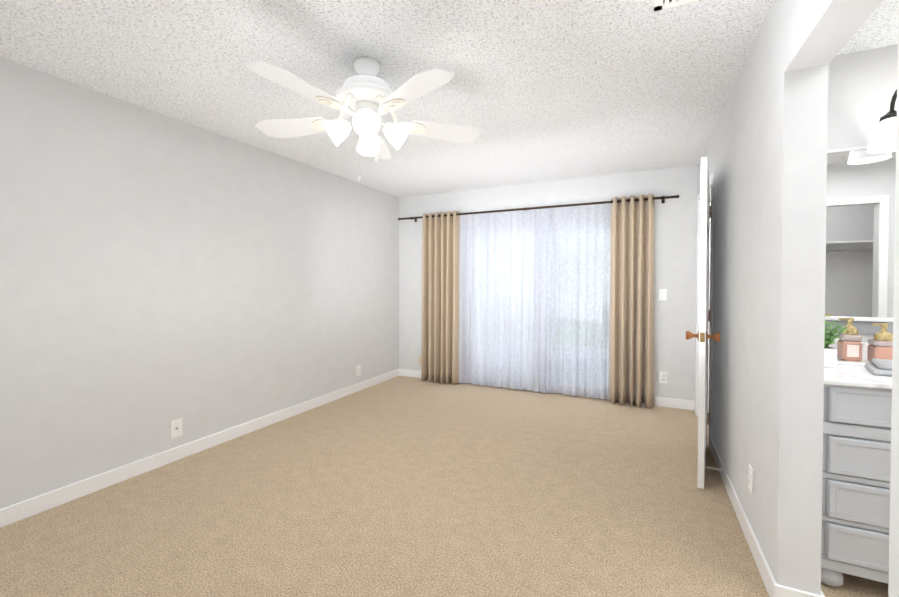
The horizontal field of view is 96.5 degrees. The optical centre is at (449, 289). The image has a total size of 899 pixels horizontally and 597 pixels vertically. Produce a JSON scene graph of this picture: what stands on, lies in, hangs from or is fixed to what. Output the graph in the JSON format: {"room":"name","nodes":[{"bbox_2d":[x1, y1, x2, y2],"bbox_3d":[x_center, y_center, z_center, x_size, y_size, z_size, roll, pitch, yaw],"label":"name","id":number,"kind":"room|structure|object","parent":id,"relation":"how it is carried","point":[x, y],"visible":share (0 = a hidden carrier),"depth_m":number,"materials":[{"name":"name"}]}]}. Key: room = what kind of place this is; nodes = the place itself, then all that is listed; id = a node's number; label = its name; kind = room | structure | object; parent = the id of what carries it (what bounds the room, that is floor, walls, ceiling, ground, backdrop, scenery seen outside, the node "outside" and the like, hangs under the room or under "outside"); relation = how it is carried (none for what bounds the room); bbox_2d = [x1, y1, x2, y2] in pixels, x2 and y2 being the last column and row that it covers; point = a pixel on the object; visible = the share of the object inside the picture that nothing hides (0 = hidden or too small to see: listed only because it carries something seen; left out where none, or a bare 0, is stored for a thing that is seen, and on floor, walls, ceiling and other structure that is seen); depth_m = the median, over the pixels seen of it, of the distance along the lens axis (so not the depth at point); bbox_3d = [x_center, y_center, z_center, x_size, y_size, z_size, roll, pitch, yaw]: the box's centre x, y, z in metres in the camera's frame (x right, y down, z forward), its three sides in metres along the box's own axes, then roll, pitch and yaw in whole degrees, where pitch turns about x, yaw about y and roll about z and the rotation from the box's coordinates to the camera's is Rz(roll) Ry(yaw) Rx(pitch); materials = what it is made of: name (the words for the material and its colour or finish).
{"room":"empty bedroom","nodes":[
{"label":"empty bedroom","id":0,"kind":"room"},
{"bbox_2d":[0,58,398,508],"bbox_3d":[-2.076,0.010,2.734,0.100,2.440,6.420,0,1,26],"label":"wall","id":1,"kind":"structure","parent":0,"point":[159,272],"depth_m":2.75,"materials":[{"name":"paint"}]},
{"bbox_2d":[171,418,181,438],"bbox_3d":[-1.952,0.998,2.874,0.016,0.125,0.078,0,1,26],"label":"outlet","id":2,"kind":"object","parent":1,"relation":"attached to","point":[176,428],"visible":1,"depth_m":2.87,"materials":[{"name":"white plastic"}]},
{"bbox_2d":[0,369,399,527],"bbox_3d":[-2.029,1.183,2.720,0.013,0.095,6.200,0,1,26],"label":"baseboard","id":3,"kind":"structure","parent":1,"relation":"attached to","point":[19,511],"depth_m":2.75,"materials":[{"name":"white wood"}]},
{"bbox_2d":[356,365,360,375],"bbox_3d":[-1.069,0.959,4.718,0.010,0.118,0.072,0,1,26],"label":"outlet","id":4,"kind":"object","parent":1,"relation":"attached to","point":[358,370],"visible":1,"depth_m":4.71,"materials":[{"name":"white plastic"}]},
{"bbox_2d":[0,376,888,596],"bbox_3d":[0.479,1.299,1.526,5.770,0.100,6.420,0,1,26],"label":"floor","id":5,"kind":"structure","parent":0,"point":[402,486],"depth_m":2.20,"materials":[{"name":"carpet"}]},
{"bbox_2d":[821,385,891,586],"bbox_3d":[1.871,0.815,1.820,0.453,0.858,0.575,0,1,26],"label":"base cabinet","id":6,"kind":"object","parent":5,"relation":"on","point":[857,409],"depth_m":1.61,"materials":[{"name":"grey painted wood"},{"name":"white marble"}]},
{"bbox_2d":[824,357,891,388],"bbox_3d":[2.372,0.376,1.561,1.636,0.029,0.595,0,1,26],"label":"countertop","id":7,"kind":"structure","parent":6,"relation":"on","point":[851,376],"depth_m":1.63,"materials":[{"name":"white stone"}]},
{"bbox_2d":[824,316,847,367],"bbox_3d":[1.769,0.240,1.887,0.155,0.240,0.168,0,1,26],"label":"plant pot","id":8,"kind":"object","parent":7,"relation":"on","point":[830,356],"visible":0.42,"depth_m":1.85,"materials":[{"name":"white ceramic"}]},
{"bbox_2d":[837,358,871,365],"bbox_3d":[1.996,0.353,1.920,0.260,0.012,0.140,0,1,26],"label":"soap tray","id":9,"kind":"object","parent":7,"relation":"on","point":[863,362],"visible":0.25,"depth_m":1.90,"materials":[{"name":"white ceramic"}]},
{"bbox_2d":[837,318,861,361],"bbox_3d":[1.940,0.242,1.949,0.078,0.206,0.072,0,1,26],"label":"soap bottle","id":10,"kind":"object","parent":9,"relation":"on","point":[849,345],"visible":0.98,"depth_m":1.93,"materials":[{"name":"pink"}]},
{"bbox_2d":[865,358,891,375],"bbox_3d":[1.977,0.329,1.662,0.340,0.068,0.190,1,1,40],"label":"folded towel","id":11,"kind":"object","parent":7,"relation":"on","point":[883,367],"visible":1,"depth_m":1.70,"materials":[{"name":"white fabric"}]},
{"bbox_2d":[867,323,892,360],"bbox_3d":[2.041,0.253,1.885,0.086,0.186,0.085,0,1,26],"label":"soap bottle","id":12,"kind":"object","parent":11,"relation":"on","point":[880,346],"visible":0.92,"depth_m":1.86,"materials":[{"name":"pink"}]},
{"bbox_2d":[0,0,898,196],"bbox_3d":[0.479,-1.240,1.486,5.770,0.100,6.420,0,1,26],"label":"ceiling","id":13,"kind":"structure","parent":0,"point":[532,91],"depth_m":2.17,"materials":[{"name":"white paint"}]},
{"bbox_2d":[244,57,480,182],"bbox_3d":[-0.467,-0.878,2.123,1.272,0.644,1.252,0,1,26],"label":"ceiling fan","id":14,"kind":"object","parent":13,"relation":"hanging from","point":[367,97],"visible":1,"depth_m":2.07,"materials":[{"name":"white"}]},
{"bbox_2d":[653,0,697,11],"bbox_3d":[0.980,-1.184,1.524,0.360,0.012,0.260,0,1,26],"label":"ceiling vent","id":15,"kind":"object","parent":13,"relation":"in","point":[661,4],"visible":1,"depth_m":1.67,"materials":[{"name":"white"}]},
{"bbox_2d":[399,165,697,400],"bbox_3d":[1.889,-0.015,4.323,5.670,2.440,0.120,0,1,26],"label":"wall","id":16,"kind":"structure","parent":0,"point":[675,248],"depth_m":4.15,"materials":[{"name":"paint"}]},
{"bbox_2d":[400,369,420,377],"bbox_3d":[-0.240,1.142,5.292,0.950,0.095,0.013,0,1,26],"label":"baseboard","id":17,"kind":"structure","parent":16,"relation":"attached to","point":[403,372],"depth_m":5.42,"materials":[{"name":"white wood"}]},
{"bbox_2d":[418,357,421,365],"bbox_3d":[-0.397,0.968,5.366,0.072,0.118,0.010,0,1,26],"label":"outlet","id":18,"kind":"object","parent":16,"relation":"attached to","point":[419,361],"visible":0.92,"depth_m":5.36,"materials":[{"name":"beige plastic"}]},
{"bbox_2d":[398,195,678,221],"bbox_3d":[0.806,-0.921,4.687,3.266,0.070,0.137,0,1,26],"label":"curtain rod","id":19,"kind":"object","parent":16,"relation":"attached to","point":[663,198],"visible":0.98,"depth_m":4.49,"materials":[{"name":"brown metal"}]},
{"bbox_2d":[421,211,459,383],"bbox_3d":[-0.118,0.105,5.106,0.533,2.145,0.190,0,1,26],"label":"curtain","id":20,"kind":"object","parent":19,"relation":"hanging from","point":[440,299],"visible":1,"depth_m":5.06,"materials":[{"name":"beige fabric"}]},
{"bbox_2d":[459,208,548,392],"bbox_3d":[0.613,0.120,4.798,1.140,2.115,0.091,0,1,26],"label":"sheer curtain","id":21,"kind":"object","parent":19,"relation":"hanging from","point":[503,263],"visible":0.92,"depth_m":4.79,"materials":[{"name":"white fabric"}]},
{"bbox_2d":[546,203,610,398],"bbox_3d":[1.371,0.125,4.460,0.880,2.115,0.082,0,1,26],"label":"sheer curtain","id":22,"kind":"object","parent":19,"relation":"hanging from","point":[578,312],"visible":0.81,"depth_m":4.43,"materials":[{"name":"white fabric"}]},
{"bbox_2d":[609,194,654,407],"bbox_3d":[1.878,0.120,4.144,0.435,2.145,0.188,0,1,26],"label":"curtain","id":23,"kind":"object","parent":19,"relation":"hanging from","point":[631,356],"visible":1,"depth_m":4.12,"materials":[{"name":"beige fabric"}]},
{"bbox_2d":[627,396,694,411],"bbox_3d":[2.166,1.160,4.135,0.630,0.095,0.013,0,1,26],"label":"baseboard","id":24,"kind":"structure","parent":16,"relation":"attached to","point":[658,401],"depth_m":4.07,"materials":[{"name":"white wood"}]},
{"bbox_2d":[659,371,666,383],"bbox_3d":[2.194,0.908,4.119,0.072,0.118,0.010,0,1,26],"label":"outlet","id":25,"kind":"object","parent":16,"relation":"attached to","point":[662,377],"visible":1,"depth_m":4.12,"materials":[{"name":"white plastic"}]},
{"bbox_2d":[659,289,666,300],"bbox_3d":[2.185,0.058,4.109,0.072,0.118,0.012,0,1,26],"label":"light switch","id":26,"kind":"object","parent":16,"relation":"attached to","point":[663,294],"visible":1,"depth_m":4.11,"materials":[{"name":"white plastic"}]},
{"bbox_2d":[697,0,898,596],"bbox_3d":[1.169,0.035,1.164,0.130,2.440,6.200,0,1,26],"label":"wall","id":27,"kind":"structure","parent":0,"point":[765,152],"depth_m":1.56,"materials":[{"name":"paint"}]},
{"bbox_2d":[686,157,719,488],"bbox_3d":[1.739,0.207,2.791,0.222,2.025,0.806,0,1,26],"label":"open door","id":28,"kind":"structure","parent":27,"relation":"in","point":[703,336],"depth_m":2.45,"materials":[{"name":"white wood"}]},
{"bbox_2d":[695,173,714,449],"bbox_3d":[2.245,0.168,3.423,0.146,2.102,0.924,0,1,26],"label":"door frame","id":29,"kind":"structure","parent":27,"relation":"attached to","point":[711,279],"depth_m":3.04,"materials":[{"name":"white wood"}]},
{"bbox_2d":[748,464,753,494],"bbox_3d":[1.460,0.922,1.948,0.012,0.118,0.072,0,1,26],"label":"outlet","id":30,"kind":"object","parent":27,"relation":"attached to","point":[751,478],"visible":0.98,"depth_m":1.93,"materials":[{"name":"white plastic"}]},
{"bbox_2d":[710,438,791,596],"bbox_3d":[1.636,1.190,2.296,0.033,0.095,1.638,0,1,26],"label":"baseboard","id":31,"kind":"structure","parent":27,"relation":"attached to","point":[773,589],"depth_m":1.91,"materials":[{"name":"white wood"}]},
{"bbox_2d":[706,466,720,470],"bbox_3d":[1.732,1.177,2.631,0.081,0.022,0.022,0,1,26],"label":"doorstop","id":32,"kind":"object","parent":31,"relation":"attached to","point":[707,467],"visible":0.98,"depth_m":2.63,"materials":[{"name":"white metal"}]},
{"bbox_2d":[824,44,897,341],"bbox_3d":[2.630,0.024,1.837,1.920,2.440,0.120,0,1,26],"label":"wall","id":33,"kind":"structure","parent":0,"point":[862,86],"depth_m":2.01,"materials":[{"name":"paint"}]},
{"bbox_2d":[828,341,869,359],"bbox_3d":[2.497,0.317,1.819,1.636,0.092,0.020,0,1,26],"label":"backsplash","id":34,"kind":"structure","parent":33,"relation":"attached to","point":[864,344],"depth_m":2.01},
{"bbox_2d":[825,145,895,333],"bbox_3d":[2.498,-0.242,1.813,1.616,0.943,0.029,0,1,26],"label":"vanity mirror","id":35,"kind":"object","parent":33,"relation":"attached to","point":[860,236],"depth_m":2.02,"materials":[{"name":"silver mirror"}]},
{"bbox_2d":[867,89,896,153],"bbox_3d":[2.395,-0.827,1.762,0.830,0.329,0.194,0,1,26],"label":"sconce","id":36,"kind":"object","parent":33,"relation":"attached to","point":[883,138],"visible":0.92,"depth_m":1.88,"materials":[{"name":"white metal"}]}
]}

